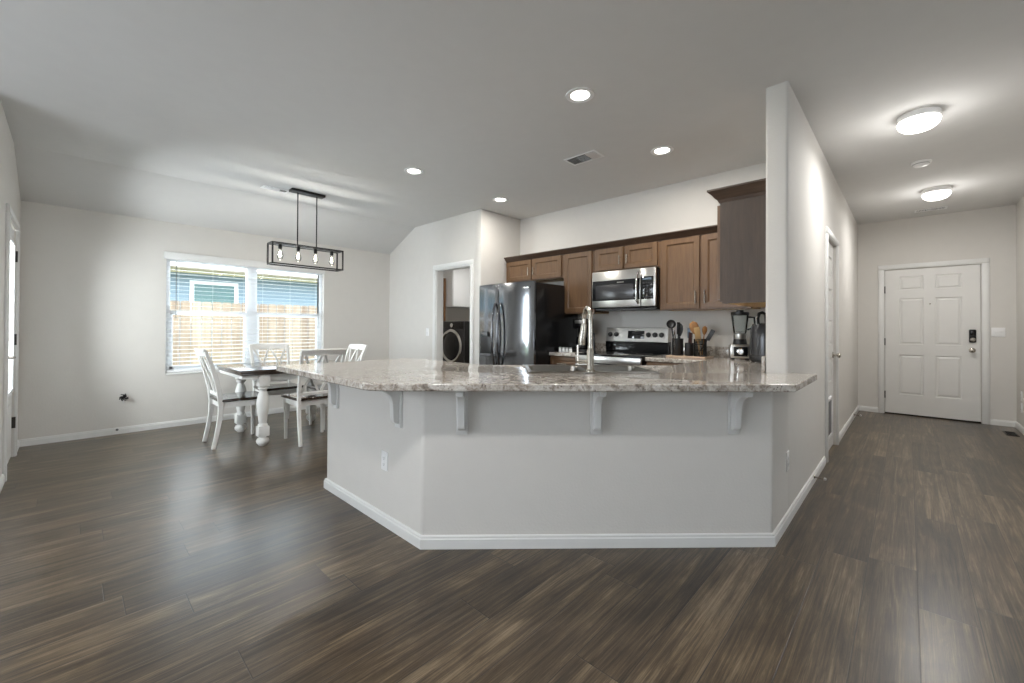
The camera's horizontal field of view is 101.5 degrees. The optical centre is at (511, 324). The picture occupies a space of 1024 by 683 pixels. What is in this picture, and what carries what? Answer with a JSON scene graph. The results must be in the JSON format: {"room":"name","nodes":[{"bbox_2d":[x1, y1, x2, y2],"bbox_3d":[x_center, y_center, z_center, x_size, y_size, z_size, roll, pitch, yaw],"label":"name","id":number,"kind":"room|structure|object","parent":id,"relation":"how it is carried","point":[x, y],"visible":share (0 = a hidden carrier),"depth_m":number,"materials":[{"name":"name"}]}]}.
{"room":"open-plan kitchen","nodes":[
{"label":"open-plan kitchen","id":0,"kind":"room"},
{"bbox_2d":[0,103,20,476],"bbox_3d":[-4.225,-0.205,3.434,1.757,2.793,0.140,0,-1,43],"label":"wall","id":1,"kind":"structure","parent":0,"point":[9,184],"depth_m":3.13,"materials":[{"name":"paint"}]},
{"bbox_2d":[2,203,19,481],"bbox_3d":[-4.187,0.135,3.505,0.972,2.116,0.021,0,-1,43],"label":"trim","id":2,"kind":"structure","parent":1,"relation":"attached to","point":[10,216],"depth_m":3.19,"materials":[{"name":"white wood"}]},
{"bbox_2d":[7,225,17,463],"bbox_3d":[-4.201,0.168,3.502,0.847,2.030,0.100,0,-1,43],"label":"door","id":3,"kind":"structure","parent":1,"relation":"in","point":[13,254],"depth_m":3.69,"materials":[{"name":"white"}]},
{"bbox_2d":[17,201,469,439],"bbox_3d":[-2.780,-0.030,6.353,0.160,2.500,6.400,0,-1,43],"label":"wall","id":4,"kind":"structure","parent":0,"point":[92,290],"depth_m":4.62,"materials":[{"name":"paint"}]},
{"bbox_2d":[119,394,128,402],"bbox_3d":[-4.279,0.811,4.611,0.060,0.108,0.079,0,-1,43],"label":"cable bundle","id":5,"kind":"object","parent":4,"relation":"attached to","point":[122,398],"visible":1,"depth_m":4.60,"materials":[{"name":"black plastic"}]},
{"bbox_2d":[17,403,327,451],"bbox_3d":[-2.988,1.175,5.109,1.247,0.071,4.017,0,-1,43],"label":"baseboard","id":6,"kind":"structure","parent":4,"relation":"attached to","point":[128,429],"depth_m":4.65,"materials":[{"name":"white wood"}]},
{"bbox_2d":[165,370,219,374],"bbox_3d":[-3.448,0.587,5.573,0.082,0.023,1.820,0,-1,43],"label":"window sill","id":7,"kind":"structure","parent":4,"relation":"attached to","point":[187,372],"depth_m":5.03,"materials":[{"name":"white wood"}]},
{"bbox_2d":[165,259,321,372],"bbox_3d":[-3.500,-0.106,5.630,0.070,1.365,1.820,0,-1,43],"label":"window","id":8,"kind":"structure","parent":4,"relation":"in","point":[250,309],"depth_m":5.57,"materials":[{"name":"white plastic"}]},
{"bbox_2d":[164,251,324,372],"bbox_3d":[-3.441,-0.140,5.561,0.089,1.419,1.850,0,-1,43],"label":"window blind","id":9,"kind":"object","parent":8,"relation":"attached to","point":[167,255],"visible":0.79,"depth_m":5.36,"materials":[{"name":"grey plastic"}]},
{"bbox_2d":[443,268,469,307],"bbox_3d":[-0.838,-0.698,8.047,0.329,0.740,1.000,0,-1,43],"label":"laundry cabinet","id":10,"kind":"object","parent":4,"relation":"attached to","point":[457,281],"visible":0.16,"depth_m":7.69,"materials":[{"name":"white wood"}]},
{"bbox_2d":[389,210,475,363],"bbox_3d":[-1.228,-0.143,6.303,2.163,2.743,0.115,0,-1,43],"label":"wall","id":11,"kind":"structure","parent":0,"point":[452,239],"depth_m":6.39,"materials":[{"name":"paint"}]},
{"bbox_2d":[432,259,473,363],"bbox_3d":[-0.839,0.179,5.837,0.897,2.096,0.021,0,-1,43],"label":"trim","id":12,"kind":"structure","parent":11,"relation":"attached to","point":[466,262],"depth_m":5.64,"materials":[{"name":"white wood"}]},
{"bbox_2d":[475,209,520,363],"bbox_3d":[-0.148,-0.141,5.809,0.115,2.743,0.883,0,-1,43],"label":"wall","id":13,"kind":"structure","parent":0,"point":[497,235],"depth_m":5.61,"materials":[{"name":"paint"}]},
{"bbox_2d":[0,0,1023,253],"bbox_3d":[0.923,-1.378,2.654,10.707,0.542,11.500,0,-1,43],"label":"ceiling","id":14,"kind":"structure","parent":0,"point":[174,111],"depth_m":2.84,"materials":[{"name":"paint"}]},
{"bbox_2d":[260,185,288,192],"bbox_3d":[-2.673,-1.527,4.727,0.120,0.012,0.270,0,-1,43],"label":"ceiling vent","id":15,"kind":"object","parent":14,"relation":"in","point":[263,186],"visible":0.9,"depth_m":4.71,"materials":[{"name":"white plastic"}]},
{"bbox_2d":[267,188,343,271],"bbox_3d":[-2.368,-1.095,4.838,0.171,0.872,0.785,0,-1,43],"label":"pendant light","id":16,"kind":"object","parent":14,"relation":"hanging from","point":[297,246],"visible":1,"depth_m":4.79,"materials":[{"name":"black metal"}]},
{"bbox_2d":[404,167,423,174],"bbox_3d":[-0.974,-1.524,4.159,0.192,0.008,0.192,0,-1,43],"label":"recessed light","id":17,"kind":"object","parent":14,"relation":"in","point":[411,170],"visible":1,"depth_m":4.15,"materials":[{"name":"white plastic"}]},
{"bbox_2d":[493,197,507,201],"bbox_3d":[-0.140,-1.513,5.069,0.192,0.008,0.192,0,-1,43],"label":"recessed light","id":18,"kind":"object","parent":14,"relation":"in","point":[497,199],"visible":1,"depth_m":5.06,"materials":[{"name":"white plastic"}]},
{"bbox_2d":[566,87,594,102],"bbox_3d":[0.453,-1.526,2.787,0.192,0.008,0.192,0,-1,43],"label":"recessed light","id":19,"kind":"object","parent":14,"relation":"in","point":[578,94],"visible":1,"depth_m":2.78,"materials":[{"name":"white plastic"}]},
{"bbox_2d":[564,150,603,165],"bbox_3d":[0.655,-1.516,3.813,0.330,0.012,0.180,0,-1,43],"label":"ceiling vent","id":20,"kind":"object","parent":14,"relation":"in","point":[591,155],"visible":1,"depth_m":3.80,"materials":[{"name":"white plastic"}]},
{"bbox_2d":[650,146,673,155],"bbox_3d":[1.308,-1.515,3.649,0.192,0.008,0.192,0,-1,43],"label":"recessed light","id":21,"kind":"object","parent":14,"relation":"in","point":[661,150],"visible":1,"depth_m":3.64,"materials":[{"name":"white plastic"}]},
{"bbox_2d":[896,107,941,133],"bbox_3d":[2.929,-1.455,3.015,0.236,0.120,0.236,0,-1,43],"label":"flush ceiling light","id":22,"kind":"object","parent":14,"relation":"attached to","point":[922,119],"visible":1,"depth_m":2.95,"materials":[{"name":"white glass"}]},
{"bbox_2d":[911,159,931,167],"bbox_3d":[3.781,-1.485,3.868,0.140,0.038,0.140,0,-1,43],"label":"smoke detector","id":23,"kind":"object","parent":14,"relation":"attached to","point":[920,163],"visible":1,"depth_m":3.83,"materials":[{"name":"white plastic"}]},
{"bbox_2d":[914,206,947,212],"bbox_3d":[5.387,-1.479,5.384,0.300,0.012,0.140,0,-1,43],"label":"ceiling vent","id":24,"kind":"object","parent":14,"relation":"in","point":[944,207],"visible":1,"depth_m":5.37,"materials":[{"name":"white plastic"}]},
{"bbox_2d":[921,186,951,200],"bbox_3d":[4.675,-1.434,4.611,0.236,0.120,0.236,0,-1,43],"label":"flush ceiling light","id":25,"kind":"object","parent":14,"relation":"attached to","point":[941,192],"visible":1,"depth_m":4.55,"materials":[{"name":"white glass"}]},
{"bbox_2d":[0,407,1023,682],"bbox_3d":[0.930,1.264,2.616,10.650,0.100,11.500,0,-1,43],"label":"floor","id":26,"kind":"structure","parent":0,"point":[162,555],"depth_m":1.95,"materials":[{"name":"brown wood"}]},
{"bbox_2d":[194,348,258,449],"bbox_3d":[-2.903,0.722,4.307,0.475,0.971,0.585,0,-1,43],"label":"dining chair","id":27,"kind":"object","parent":26,"relation":"on","point":[215,396],"visible":0.88,"depth_m":4.21,"materials":[{"name":"white wood"}]},
{"bbox_2d":[249,344,303,423],"bbox_3d":[-2.908,0.728,5.149,0.585,0.971,0.475,0,-1,43],"label":"dining chair","id":28,"kind":"object","parent":26,"relation":"on","point":[278,388],"visible":0.45,"depth_m":5.18,"materials":[{"name":"white paint"}]},
{"bbox_2d":[217,359,339,445],"bbox_3d":[-2.517,0.829,4.743,0.940,0.762,1.200,0,-1,43],"label":"dining table","id":29,"kind":"object","parent":26,"relation":"on","point":[263,373],"visible":0.64,"depth_m":4.25,"materials":[{"name":"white wood"}]},
{"bbox_2d":[281,348,346,446],"bbox_3d":[-2.085,0.727,4.411,0.585,0.971,0.475,0,-1,43],"label":"dining chair","id":30,"kind":"object","parent":26,"relation":"on","point":[299,399],"visible":0.72,"depth_m":4.27,"materials":[{"name":"white paint"}]},
{"bbox_2d":[307,344,367,429],"bbox_3d":[-2.133,0.732,5.149,0.475,0.971,0.585,0,-1,43],"label":"dining chair","id":31,"kind":"object","parent":26,"relation":"on","point":[357,347],"visible":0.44,"depth_m":5.17,"materials":[{"name":"white paint"}]},
{"bbox_2d":[443,321,469,362],"bbox_3d":[-0.836,0.590,7.718,0.686,1.300,0.813,0,-1,43],"label":"washing machine","id":32,"kind":"object","parent":26,"relation":"on","point":[456,334],"visible":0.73,"depth_m":7.33,"materials":[{"name":"metal"}]},
{"bbox_2d":[443,278,445,320],"bbox_3d":[-1.259,-0.458,7.695,0.080,0.788,0.035,0,-1,43],"label":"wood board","id":33,"kind":"object","parent":32,"relation":"on","point":[444,279],"visible":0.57,"depth_m":7.67,"materials":[{"name":"wood"}]},
{"bbox_2d":[479,281,577,364],"bbox_3d":[0.168,0.366,5.202,0.904,1.705,0.949,0,-1,43],"label":"refrigerator","id":34,"kind":"object","parent":26,"relation":"on","point":[520,323],"visible":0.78,"depth_m":4.85,"materials":[{"name":"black metal"}]},
{"bbox_2d":[550,355,575,364],"bbox_3d":[0.780,0.792,4.900,0.378,0.875,0.668,0,-1,43],"label":"base cabinet","id":35,"kind":"object","parent":26,"relation":"on","point":[554,360],"visible":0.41,"depth_m":4.70,"materials":[{"name":"brown wood"}]},
{"bbox_2d":[549,351,597,356],"bbox_3d":[0.791,0.334,4.905,0.388,0.038,0.656,0,-1,43],"label":"countertop","id":36,"kind":"structure","parent":35,"relation":"on","point":[569,354],"depth_m":4.72,"materials":[{"name":"stone"}]},
{"bbox_2d":[573,319,587,351],"bbox_3d":[0.830,0.123,4.890,0.170,0.385,0.197,0,-1,43],"label":"coffee maker","id":37,"kind":"object","parent":36,"relation":"on","point":[577,323],"visible":0.43,"depth_m":4.83,"materials":[{"name":"black plastic"}]},
{"bbox_2d":[593,333,594,351],"bbox_3d":[0.940,0.206,4.824,0.043,0.220,0.044,0,-1,43],"label":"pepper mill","id":38,"kind":"object","parent":36,"relation":"on","point":[593,333],"visible":0.62,"depth_m":4.81,"materials":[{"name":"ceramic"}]},
{"bbox_2d":[575,327,670,364],"bbox_3d":[1.169,0.618,4.465,0.748,1.180,0.767,0,-1,43],"label":"electric range","id":39,"kind":"object","parent":26,"relation":"on","point":[624,346],"visible":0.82,"depth_m":4.54,"materials":[{"name":"grey metal"}]},
{"bbox_2d":[575,351,667,357],"bbox_3d":[1.165,0.315,4.461,0.748,0.018,0.635,0,-1,43],"label":"cooktop","id":40,"kind":"object","parent":39,"relation":"in","point":[600,354],"depth_m":4.41,"materials":[{"name":"black glass"}]},
{"bbox_2d":[647,361,682,364],"bbox_3d":[1.904,0.790,3.835,1.150,0.875,0.668,0,-1,43],"label":"base cabinet","id":41,"kind":"object","parent":26,"relation":"on","point":[648,362],"visible":0.02,"depth_m":3.93,"materials":[{"name":"brown wood"}]},
{"bbox_2d":[1003,431,1019,436],"bbox_3d":[5.738,1.251,4.812,0.100,0.008,0.280,0,-1,43],"label":"floor vent","id":42,"kind":"object","parent":26,"relation":"in","point":[1008,433],"visible":1,"depth_m":4.80,"materials":[{"name":"brown metal"}]},
{"bbox_2d":[327,385,787,534],"bbox_3d":[0.127,0.772,2.550,3.124,0.876,0.773,0,0,10],"label":"wall","id":43,"kind":"structure","parent":0,"point":[526,462],"depth_m":2.29,"materials":[{"name":"paint"}]},
{"bbox_2d":[326,382,338,408],"bbox_3d":[-1.296,0.460,2.921,0.062,0.262,0.160,0,-1,43],"label":"corbel","id":44,"kind":"object","parent":43,"relation":"attached to","point":[333,388],"visible":0.44,"depth_m":2.94,"materials":[{"name":"white wood"}]},
{"bbox_2d":[381,450,387,470],"bbox_3d":[-0.769,0.819,2.521,0.070,0.114,0.008,0,-1,43],"label":"wall outlet","id":45,"kind":"object","parent":43,"relation":"attached to","point":[384,455],"visible":1,"depth_m":2.51,"materials":[{"name":"white plastic"}]},
{"bbox_2d":[382,455,384,466],"bbox_3d":[-0.771,0.819,2.519,0.033,0.068,0.003,0,-1,43],"label":"receptacle","id":46,"kind":"object","parent":45,"relation":"attached to","point":[383,456],"depth_m":2.52,"materials":[{"name":"white plastic"}]},
{"bbox_2d":[382,391,402,427],"bbox_3d":[-0.701,0.459,2.357,0.062,0.262,0.160,0,-1,43],"label":"corbel","id":47,"kind":"object","parent":43,"relation":"attached to","point":[395,397],"visible":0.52,"depth_m":2.38,"materials":[{"name":"white wood"}]},
{"bbox_2d":[456,391,467,434],"bbox_3d":[-0.268,0.460,2.186,0.062,0.262,0.160,0,0,-2],"label":"corbel","id":48,"kind":"object","parent":43,"relation":"attached to","point":[461,396],"visible":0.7,"depth_m":2.21,"materials":[{"name":"white wood"}]},
{"bbox_2d":[276,355,816,391],"bbox_3d":[0.539,0.321,3.229,2.842,0.038,3.436,0,-1,43],"label":"countertop","id":49,"kind":"structure","parent":43,"relation":"on","point":[716,374],"depth_m":2.35,"materials":[{"name":"stone"}]},
{"bbox_2d":[576,306,594,371],"bbox_3d":[0.476,0.085,2.672,0.115,0.414,0.195,0,0,13],"label":"kitchen faucet","id":50,"kind":"object","parent":49,"relation":"on","point":[582,335],"visible":1,"depth_m":2.59,"materials":[{"name":"silver metal"}]},
{"bbox_2d":[524,365,659,372],"bbox_3d":[0.504,0.392,2.844,0.820,0.196,0.520,0,0,-2],"label":"double sink","id":51,"kind":"object","parent":49,"relation":"in","point":[530,368],"visible":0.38,"depth_m":3.03,"materials":[{"name":"metal"}]},
{"bbox_2d":[666,355,713,358],"bbox_3d":[1.717,0.307,4.045,0.370,0.014,0.240,0,-1,43],"label":"cutting board","id":52,"kind":"object","parent":49,"relation":"on","point":[679,356],"visible":0.88,"depth_m":3.96,"materials":[{"name":"brown wood"}]},
{"bbox_2d":[672,338,683,354],"bbox_3d":[1.637,0.218,4.135,0.108,0.165,0.108,0,-1,43],"label":"utensil holder","id":53,"kind":"object","parent":52,"relation":"on","point":[679,348],"visible":0.95,"depth_m":4.09,"materials":[{"name":"black plastic"}]},
{"bbox_2d":[666,320,675,337],"bbox_3d":[1.583,0.119,4.155,0.095,0.340,0.040,0,0,19],"label":"ladle","id":54,"kind":"object","parent":53,"relation":"in","point":[671,324],"visible":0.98,"depth_m":4.16,"materials":[{"name":"black plastic"}]},
{"bbox_2d":[678,323,682,338],"bbox_3d":[1.647,0.137,4.091,0.022,0.304,0.079,0,0,-12],"label":"serving spoon","id":55,"kind":"object","parent":53,"relation":"in","point":[680,326],"visible":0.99,"depth_m":4.08,"materials":[{"name":"black plastic"}]},
{"bbox_2d":[685,343,693,355],"bbox_3d":[1.722,0.238,4.068,0.080,0.125,0.080,0,-1,43],"label":"utensil holder","id":56,"kind":"object","parent":52,"relation":"on","point":[689,348],"visible":0.95,"depth_m":4.03,"materials":[{"name":"black plastic"}]},
{"bbox_2d":[688,332,692,343],"bbox_3d":[1.725,0.181,4.044,0.012,0.216,0.065,0,0,-17],"label":"spatula","id":57,"kind":"object","parent":56,"relation":"in","point":[690,333],"visible":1,"depth_m":4.04,"materials":[{"name":"black plastic"}]},
{"bbox_2d":[694,339,706,356],"bbox_3d":[1.793,0.217,3.987,0.114,0.165,0.115,0,-1,43],"label":"utensil holder","id":58,"kind":"object","parent":52,"relation":"on","point":[696,350],"visible":0.92,"depth_m":3.96,"materials":[{"name":"black metal"}]},
{"bbox_2d":[689,321,698,349],"bbox_3d":[1.749,0.127,3.998,0.103,0.324,0.024,0,0,23],"label":"wooden spoon","id":59,"kind":"object","parent":58,"relation":"in","point":[692,325],"visible":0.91,"depth_m":4.00,"materials":[{"name":"brown wood"}]},
{"bbox_2d":[694,327,700,354],"bbox_3d":[1.757,0.155,3.963,0.072,0.267,0.012,0,0,1],"label":"wooden spatula","id":60,"kind":"object","parent":58,"relation":"in","point":[697,329],"visible":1,"depth_m":3.96,"materials":[{"name":"brown wood"}]},
{"bbox_2d":[702,326,706,354],"bbox_3d":[1.837,0.149,3.996,0.056,0.279,0.014,0,0,1],"label":"wooden spoon","id":61,"kind":"object","parent":58,"relation":"in","point":[704,329],"visible":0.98,"depth_m":3.99,"materials":[{"name":"brown wood"}]},
{"bbox_2d":[697,329,714,354],"bbox_3d":[1.834,0.166,3.950,0.161,0.250,0.012,0,-1,43],"label":"spatula","id":62,"kind":"object","parent":58,"relation":"in","point":[711,332],"visible":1,"depth_m":3.93,"materials":[{"name":"black plastic"}]},
{"bbox_2d":[729,310,755,359],"bbox_3d":[2.094,0.092,3.797,0.213,0.446,0.171,0,0,23],"label":"blender","id":63,"kind":"object","parent":49,"relation":"on","point":[739,348],"visible":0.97,"depth_m":3.76,"materials":[{"name":"silver metal"}]},
{"bbox_2d":[731,315,748,332],"bbox_3d":[2.079,-0.006,3.816,0.144,0.169,0.144,0,0,23],"label":"jar","id":64,"kind":"object","parent":63,"relation":"on","point":[747,317],"depth_m":3.80,"materials":[{"name":"clear glass"}]},
{"bbox_2d":[749,311,765,362],"bbox_3d":[2.127,0.099,3.508,0.242,0.428,0.242,0,-1,43],"label":"water bottle","id":65,"kind":"object","parent":49,"relation":"on","point":[758,330],"visible":0.48,"depth_m":3.46,"materials":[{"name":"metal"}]},
{"bbox_2d":[324,456,825,549],"bbox_3d":[0.762,1.179,2.827,4.208,0.071,1.241,0,0,-7],"label":"baseboard","id":66,"kind":"structure","parent":43,"relation":"attached to","point":[657,540],"depth_m":2.27,"materials":[{"name":"white wood"}]},
{"bbox_2d":[590,392,605,433],"bbox_3d":[0.459,0.464,2.206,0.062,0.262,0.160,0,0,-2],"label":"corbel","id":67,"kind":"object","parent":43,"relation":"attached to","point":[596,398],"visible":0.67,"depth_m":2.23,"materials":[{"name":"white wood"}]},
{"bbox_2d":[728,392,752,433],"bbox_3d":[1.219,0.468,2.226,0.062,0.262,0.160,0,0,-2],"label":"corbel","id":68,"kind":"object","parent":43,"relation":"attached to","point":[735,399],"visible":0.73,"depth_m":2.25,"materials":[{"name":"white wood"}]},
{"bbox_2d":[520,162,765,354],"bbox_3d":[1.382,-0.139,4.886,3.376,2.743,0.120,0,-1,43],"label":"wall","id":69,"kind":"structure","parent":0,"point":[684,205],"depth_m":4.68,"materials":[{"name":"paint"}]},
{"bbox_2d":[506,255,563,282],"bbox_3d":[0.370,-0.716,5.506,0.965,0.295,0.378,0,-1,43],"label":"upper cabinet","id":70,"kind":"object","parent":69,"relation":"attached to","point":[547,269],"visible":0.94,"depth_m":5.36,"materials":[{"name":"brown wood"}]},
{"bbox_2d":[504,225,716,262],"bbox_3d":[0.971,-0.878,4.713,2.930,0.072,0.052,0,-1,43],"label":"crown molding","id":71,"kind":"structure","parent":70,"relation":"attached to","point":[711,229],"depth_m":4.51,"materials":[{"name":"brown wood"}]},
{"bbox_2d":[564,251,608,313],"bbox_3d":[0.889,-0.497,5.035,0.433,0.735,0.345,0,-1,43],"label":"upper cabinet","id":72,"kind":"object","parent":69,"relation":"attached to","point":[579,268],"visible":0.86,"depth_m":4.91,"materials":[{"name":"brown wood"}]},
{"bbox_2d":[595,343,605,350],"bbox_3d":[1.006,0.268,5.140,0.392,0.100,0.019,0,-1,43],"label":"backsplash","id":73,"kind":"structure","parent":69,"relation":"attached to","point":[598,346],"depth_m":5.07,"materials":[{"name":"stone"}]},
{"bbox_2d":[595,242,659,272],"bbox_3d":[1.316,-0.727,4.610,0.768,0.275,0.378,0,-1,43],"label":"upper cabinet","id":74,"kind":"object","parent":69,"relation":"attached to","point":[644,255],"visible":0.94,"depth_m":4.46,"materials":[{"name":"brown wood"}]},
{"bbox_2d":[592,267,659,310],"bbox_3d":[1.289,-0.370,4.570,0.744,0.421,0.458,0,-1,43],"label":"microwave","id":75,"kind":"object","parent":74,"relation":"attached to","point":[638,289],"visible":0.96,"depth_m":4.40,"materials":[{"name":"silver metal"}]},
{"bbox_2d":[671,345,728,356],"bbox_3d":[2.124,0.267,4.080,1.149,0.100,0.019,0,-1,43],"label":"backsplash","id":76,"kind":"structure","parent":69,"relation":"attached to","point":[714,351],"depth_m":4.16,"materials":[{"name":"stone"}]},
{"bbox_2d":[660,233,760,310],"bbox_3d":[1.896,-0.504,4.059,0.828,0.723,0.378,0,-1,43],"label":"upper cabinet","id":77,"kind":"object","parent":69,"relation":"attached to","point":[688,265],"visible":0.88,"depth_m":4.03,"materials":[{"name":"brown wood"}]},
{"bbox_2d":[766,81,857,508],"bbox_3d":[3.371,-0.131,4.440,0.125,2.743,4.940,0,-1,43],"label":"wall","id":78,"kind":"structure","parent":0,"point":[804,196],"depth_m":2.96,"materials":[{"name":"paint"}]},
{"bbox_2d":[707,178,765,203],"bbox_3d":[1.875,-0.921,3.237,0.387,0.090,0.954,0,-1,43],"label":"crown molding","id":79,"kind":"structure","parent":78,"relation":"attached to","point":[756,187],"depth_m":2.90,"materials":[{"name":"brown wood"}]},
{"bbox_2d":[717,194,765,307],"bbox_3d":[1.901,-0.520,3.252,0.373,0.743,0.885,0,-1,43],"label":"upper cabinet","id":80,"kind":"object","parent":78,"relation":"attached to","point":[741,223],"visible":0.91,"depth_m":2.92,"materials":[{"name":"brown wood"}]},
{"bbox_2d":[761,356,765,371],"bbox_3d":[2.079,0.260,3.183,0.020,0.100,1.345,0,-1,43],"label":"backsplash","id":81,"kind":"structure","parent":78,"relation":"attached to","point":[763,358],"depth_m":2.70,"materials":[{"name":"stone"}]},
{"bbox_2d":[786,451,788,471],"bbox_3d":[1.696,0.838,2.573,0.008,0.114,0.070,0,-1,43],"label":"wall outlet","id":82,"kind":"object","parent":78,"relation":"attached to","point":[787,452],"visible":1,"depth_m":2.56,"materials":[{"name":"white plastic"}]},
{"bbox_2d":[825,226,838,462],"bbox_3d":[3.102,0.178,4.050,0.021,2.116,0.852,0,-1,43],"label":"trim","id":83,"kind":"structure","parent":78,"relation":"attached to","point":[828,234],"depth_m":3.77,"materials":[{"name":"white wood"}]},
{"bbox_2d":[829,243,840,448],"bbox_3d":[3.088,0.209,4.055,0.103,2.030,0.720,0,-1,43],"label":"door","id":84,"kind":"structure","parent":78,"relation":"in","point":[831,353],"depth_m":4.19,"materials":[{"name":"white wood"}]},
{"bbox_2d":[839,406,858,441],"bbox_3d":[4.267,1.216,5.283,0.014,0.071,2.460,0,-1,43],"label":"baseboard","id":85,"kind":"structure","parent":78,"relation":"attached to","point":[844,429],"depth_m":5.09,"materials":[{"name":"white wood"}]},
{"bbox_2d":[858,205,1016,422],"bbox_3d":[5.665,-0.110,5.765,1.635,2.743,0.140,0,-1,43],"label":"wall","id":86,"kind":"structure","parent":0,"point":[990,233],"depth_m":5.53,"materials":[{"name":"paint"}]},
{"bbox_2d":[858,405,877,411],"bbox_3d":[5.185,1.226,6.097,0.228,0.071,0.014,0,-1,43],"label":"baseboard","id":87,"kind":"structure","parent":86,"relation":"attached to","point":[861,408],"depth_m":6.09,"materials":[{"name":"white wood"}]},
{"bbox_2d":[884,264,980,421],"bbox_3d":[5.661,0.238,5.670,0.925,2.030,0.108,0,-1,43],"label":"door","id":88,"kind":"structure","parent":86,"relation":"in","point":[932,340],"depth_m":5.65,"materials":[{"name":"white metal"}]},
{"bbox_2d":[885,412,980,422],"bbox_3d":[5.699,1.253,5.701,0.921,0.018,0.122,0,-1,43],"label":"trim","id":89,"kind":"structure","parent":86,"relation":"attached to","point":[885,412],"depth_m":5.63,"materials":[{"name":"white wood"}]},
{"bbox_2d":[878,258,989,424],"bbox_3d":[5.657,0.206,5.658,1.063,2.110,0.021,0,-1,43],"label":"trim","id":90,"kind":"structure","parent":86,"relation":"attached to","point":[985,262],"depth_m":5.36,"materials":[{"name":"white wood"}]},
{"bbox_2d":[991,328,1004,336],"bbox_3d":[6.097,0.093,5.245,0.116,0.114,0.018,0,-1,43],"label":"light switch","id":91,"kind":"object","parent":86,"relation":"attached to","point":[995,332],"visible":1,"depth_m":5.25,"materials":[{"name":"white plastic"}]},
{"bbox_2d":[1016,196,1023,426],"bbox_3d":[4.787,-0.130,3.553,0.130,2.743,4.540,0,-1,43],"label":"wall","id":92,"kind":"structure","parent":0,"point":[1020,205],"depth_m":4.97,"materials":[{"name":"paint"}]},
{"bbox_2d":[990,419,1023,434],"bbox_3d":[4.607,1.206,3.618,0.222,0.071,4.410,0,-1,43],"label":"baseboard","id":93,"kind":"structure","parent":92,"relation":"attached to","point":[1015,424],"depth_m":5.18,"materials":[{"name":"white wood"}]},
{"bbox_3d":[-4.443,-0.192,1.839,0.120,2.743,2.756,0,-1,43],"label":"wall","id":94,"kind":"structure","parent":0,"visible":0},
{"bbox_2d":[0,474,4,492],"bbox_3d":[-4.551,1.145,2.003,0.534,0.071,2.670,0,-1,43],"label":"baseboard","id":95,"kind":"structure","parent":94,"relation":"attached to","point":[2,478],"depth_m":3.06,"materials":[{"name":"white wood"}]},
{"label":"outside","id":96,"kind":"structure","parent":0,"visible":0},
{"bbox_3d":[-20.700,1.563,26.473,53.530,0.100,70.000,0,-1,43],"label":"ground","id":97,"kind":"structure","parent":96,"visible":0},
{"bbox_2d":[170,301,316,365],"bbox_3d":[-4.516,0.540,8.059,0.058,1.866,13.500,0,-1,43],"label":"fence","id":98,"kind":"object","parent":97,"relation":"on","point":[187,323],"visible":0.09,"depth_m":7.50,"materials":[{"name":"brown wood"}]},
{"bbox_2d":[170,262,316,364],"bbox_3d":[-7.751,-1.216,12.177,6.000,5.400,15.600,0,-1,43],"label":"neighbor house","id":99,"kind":"structure","parent":97,"relation":"on","point":[199,293],"depth_m":9.78,"materials":[{"name":"blue"}]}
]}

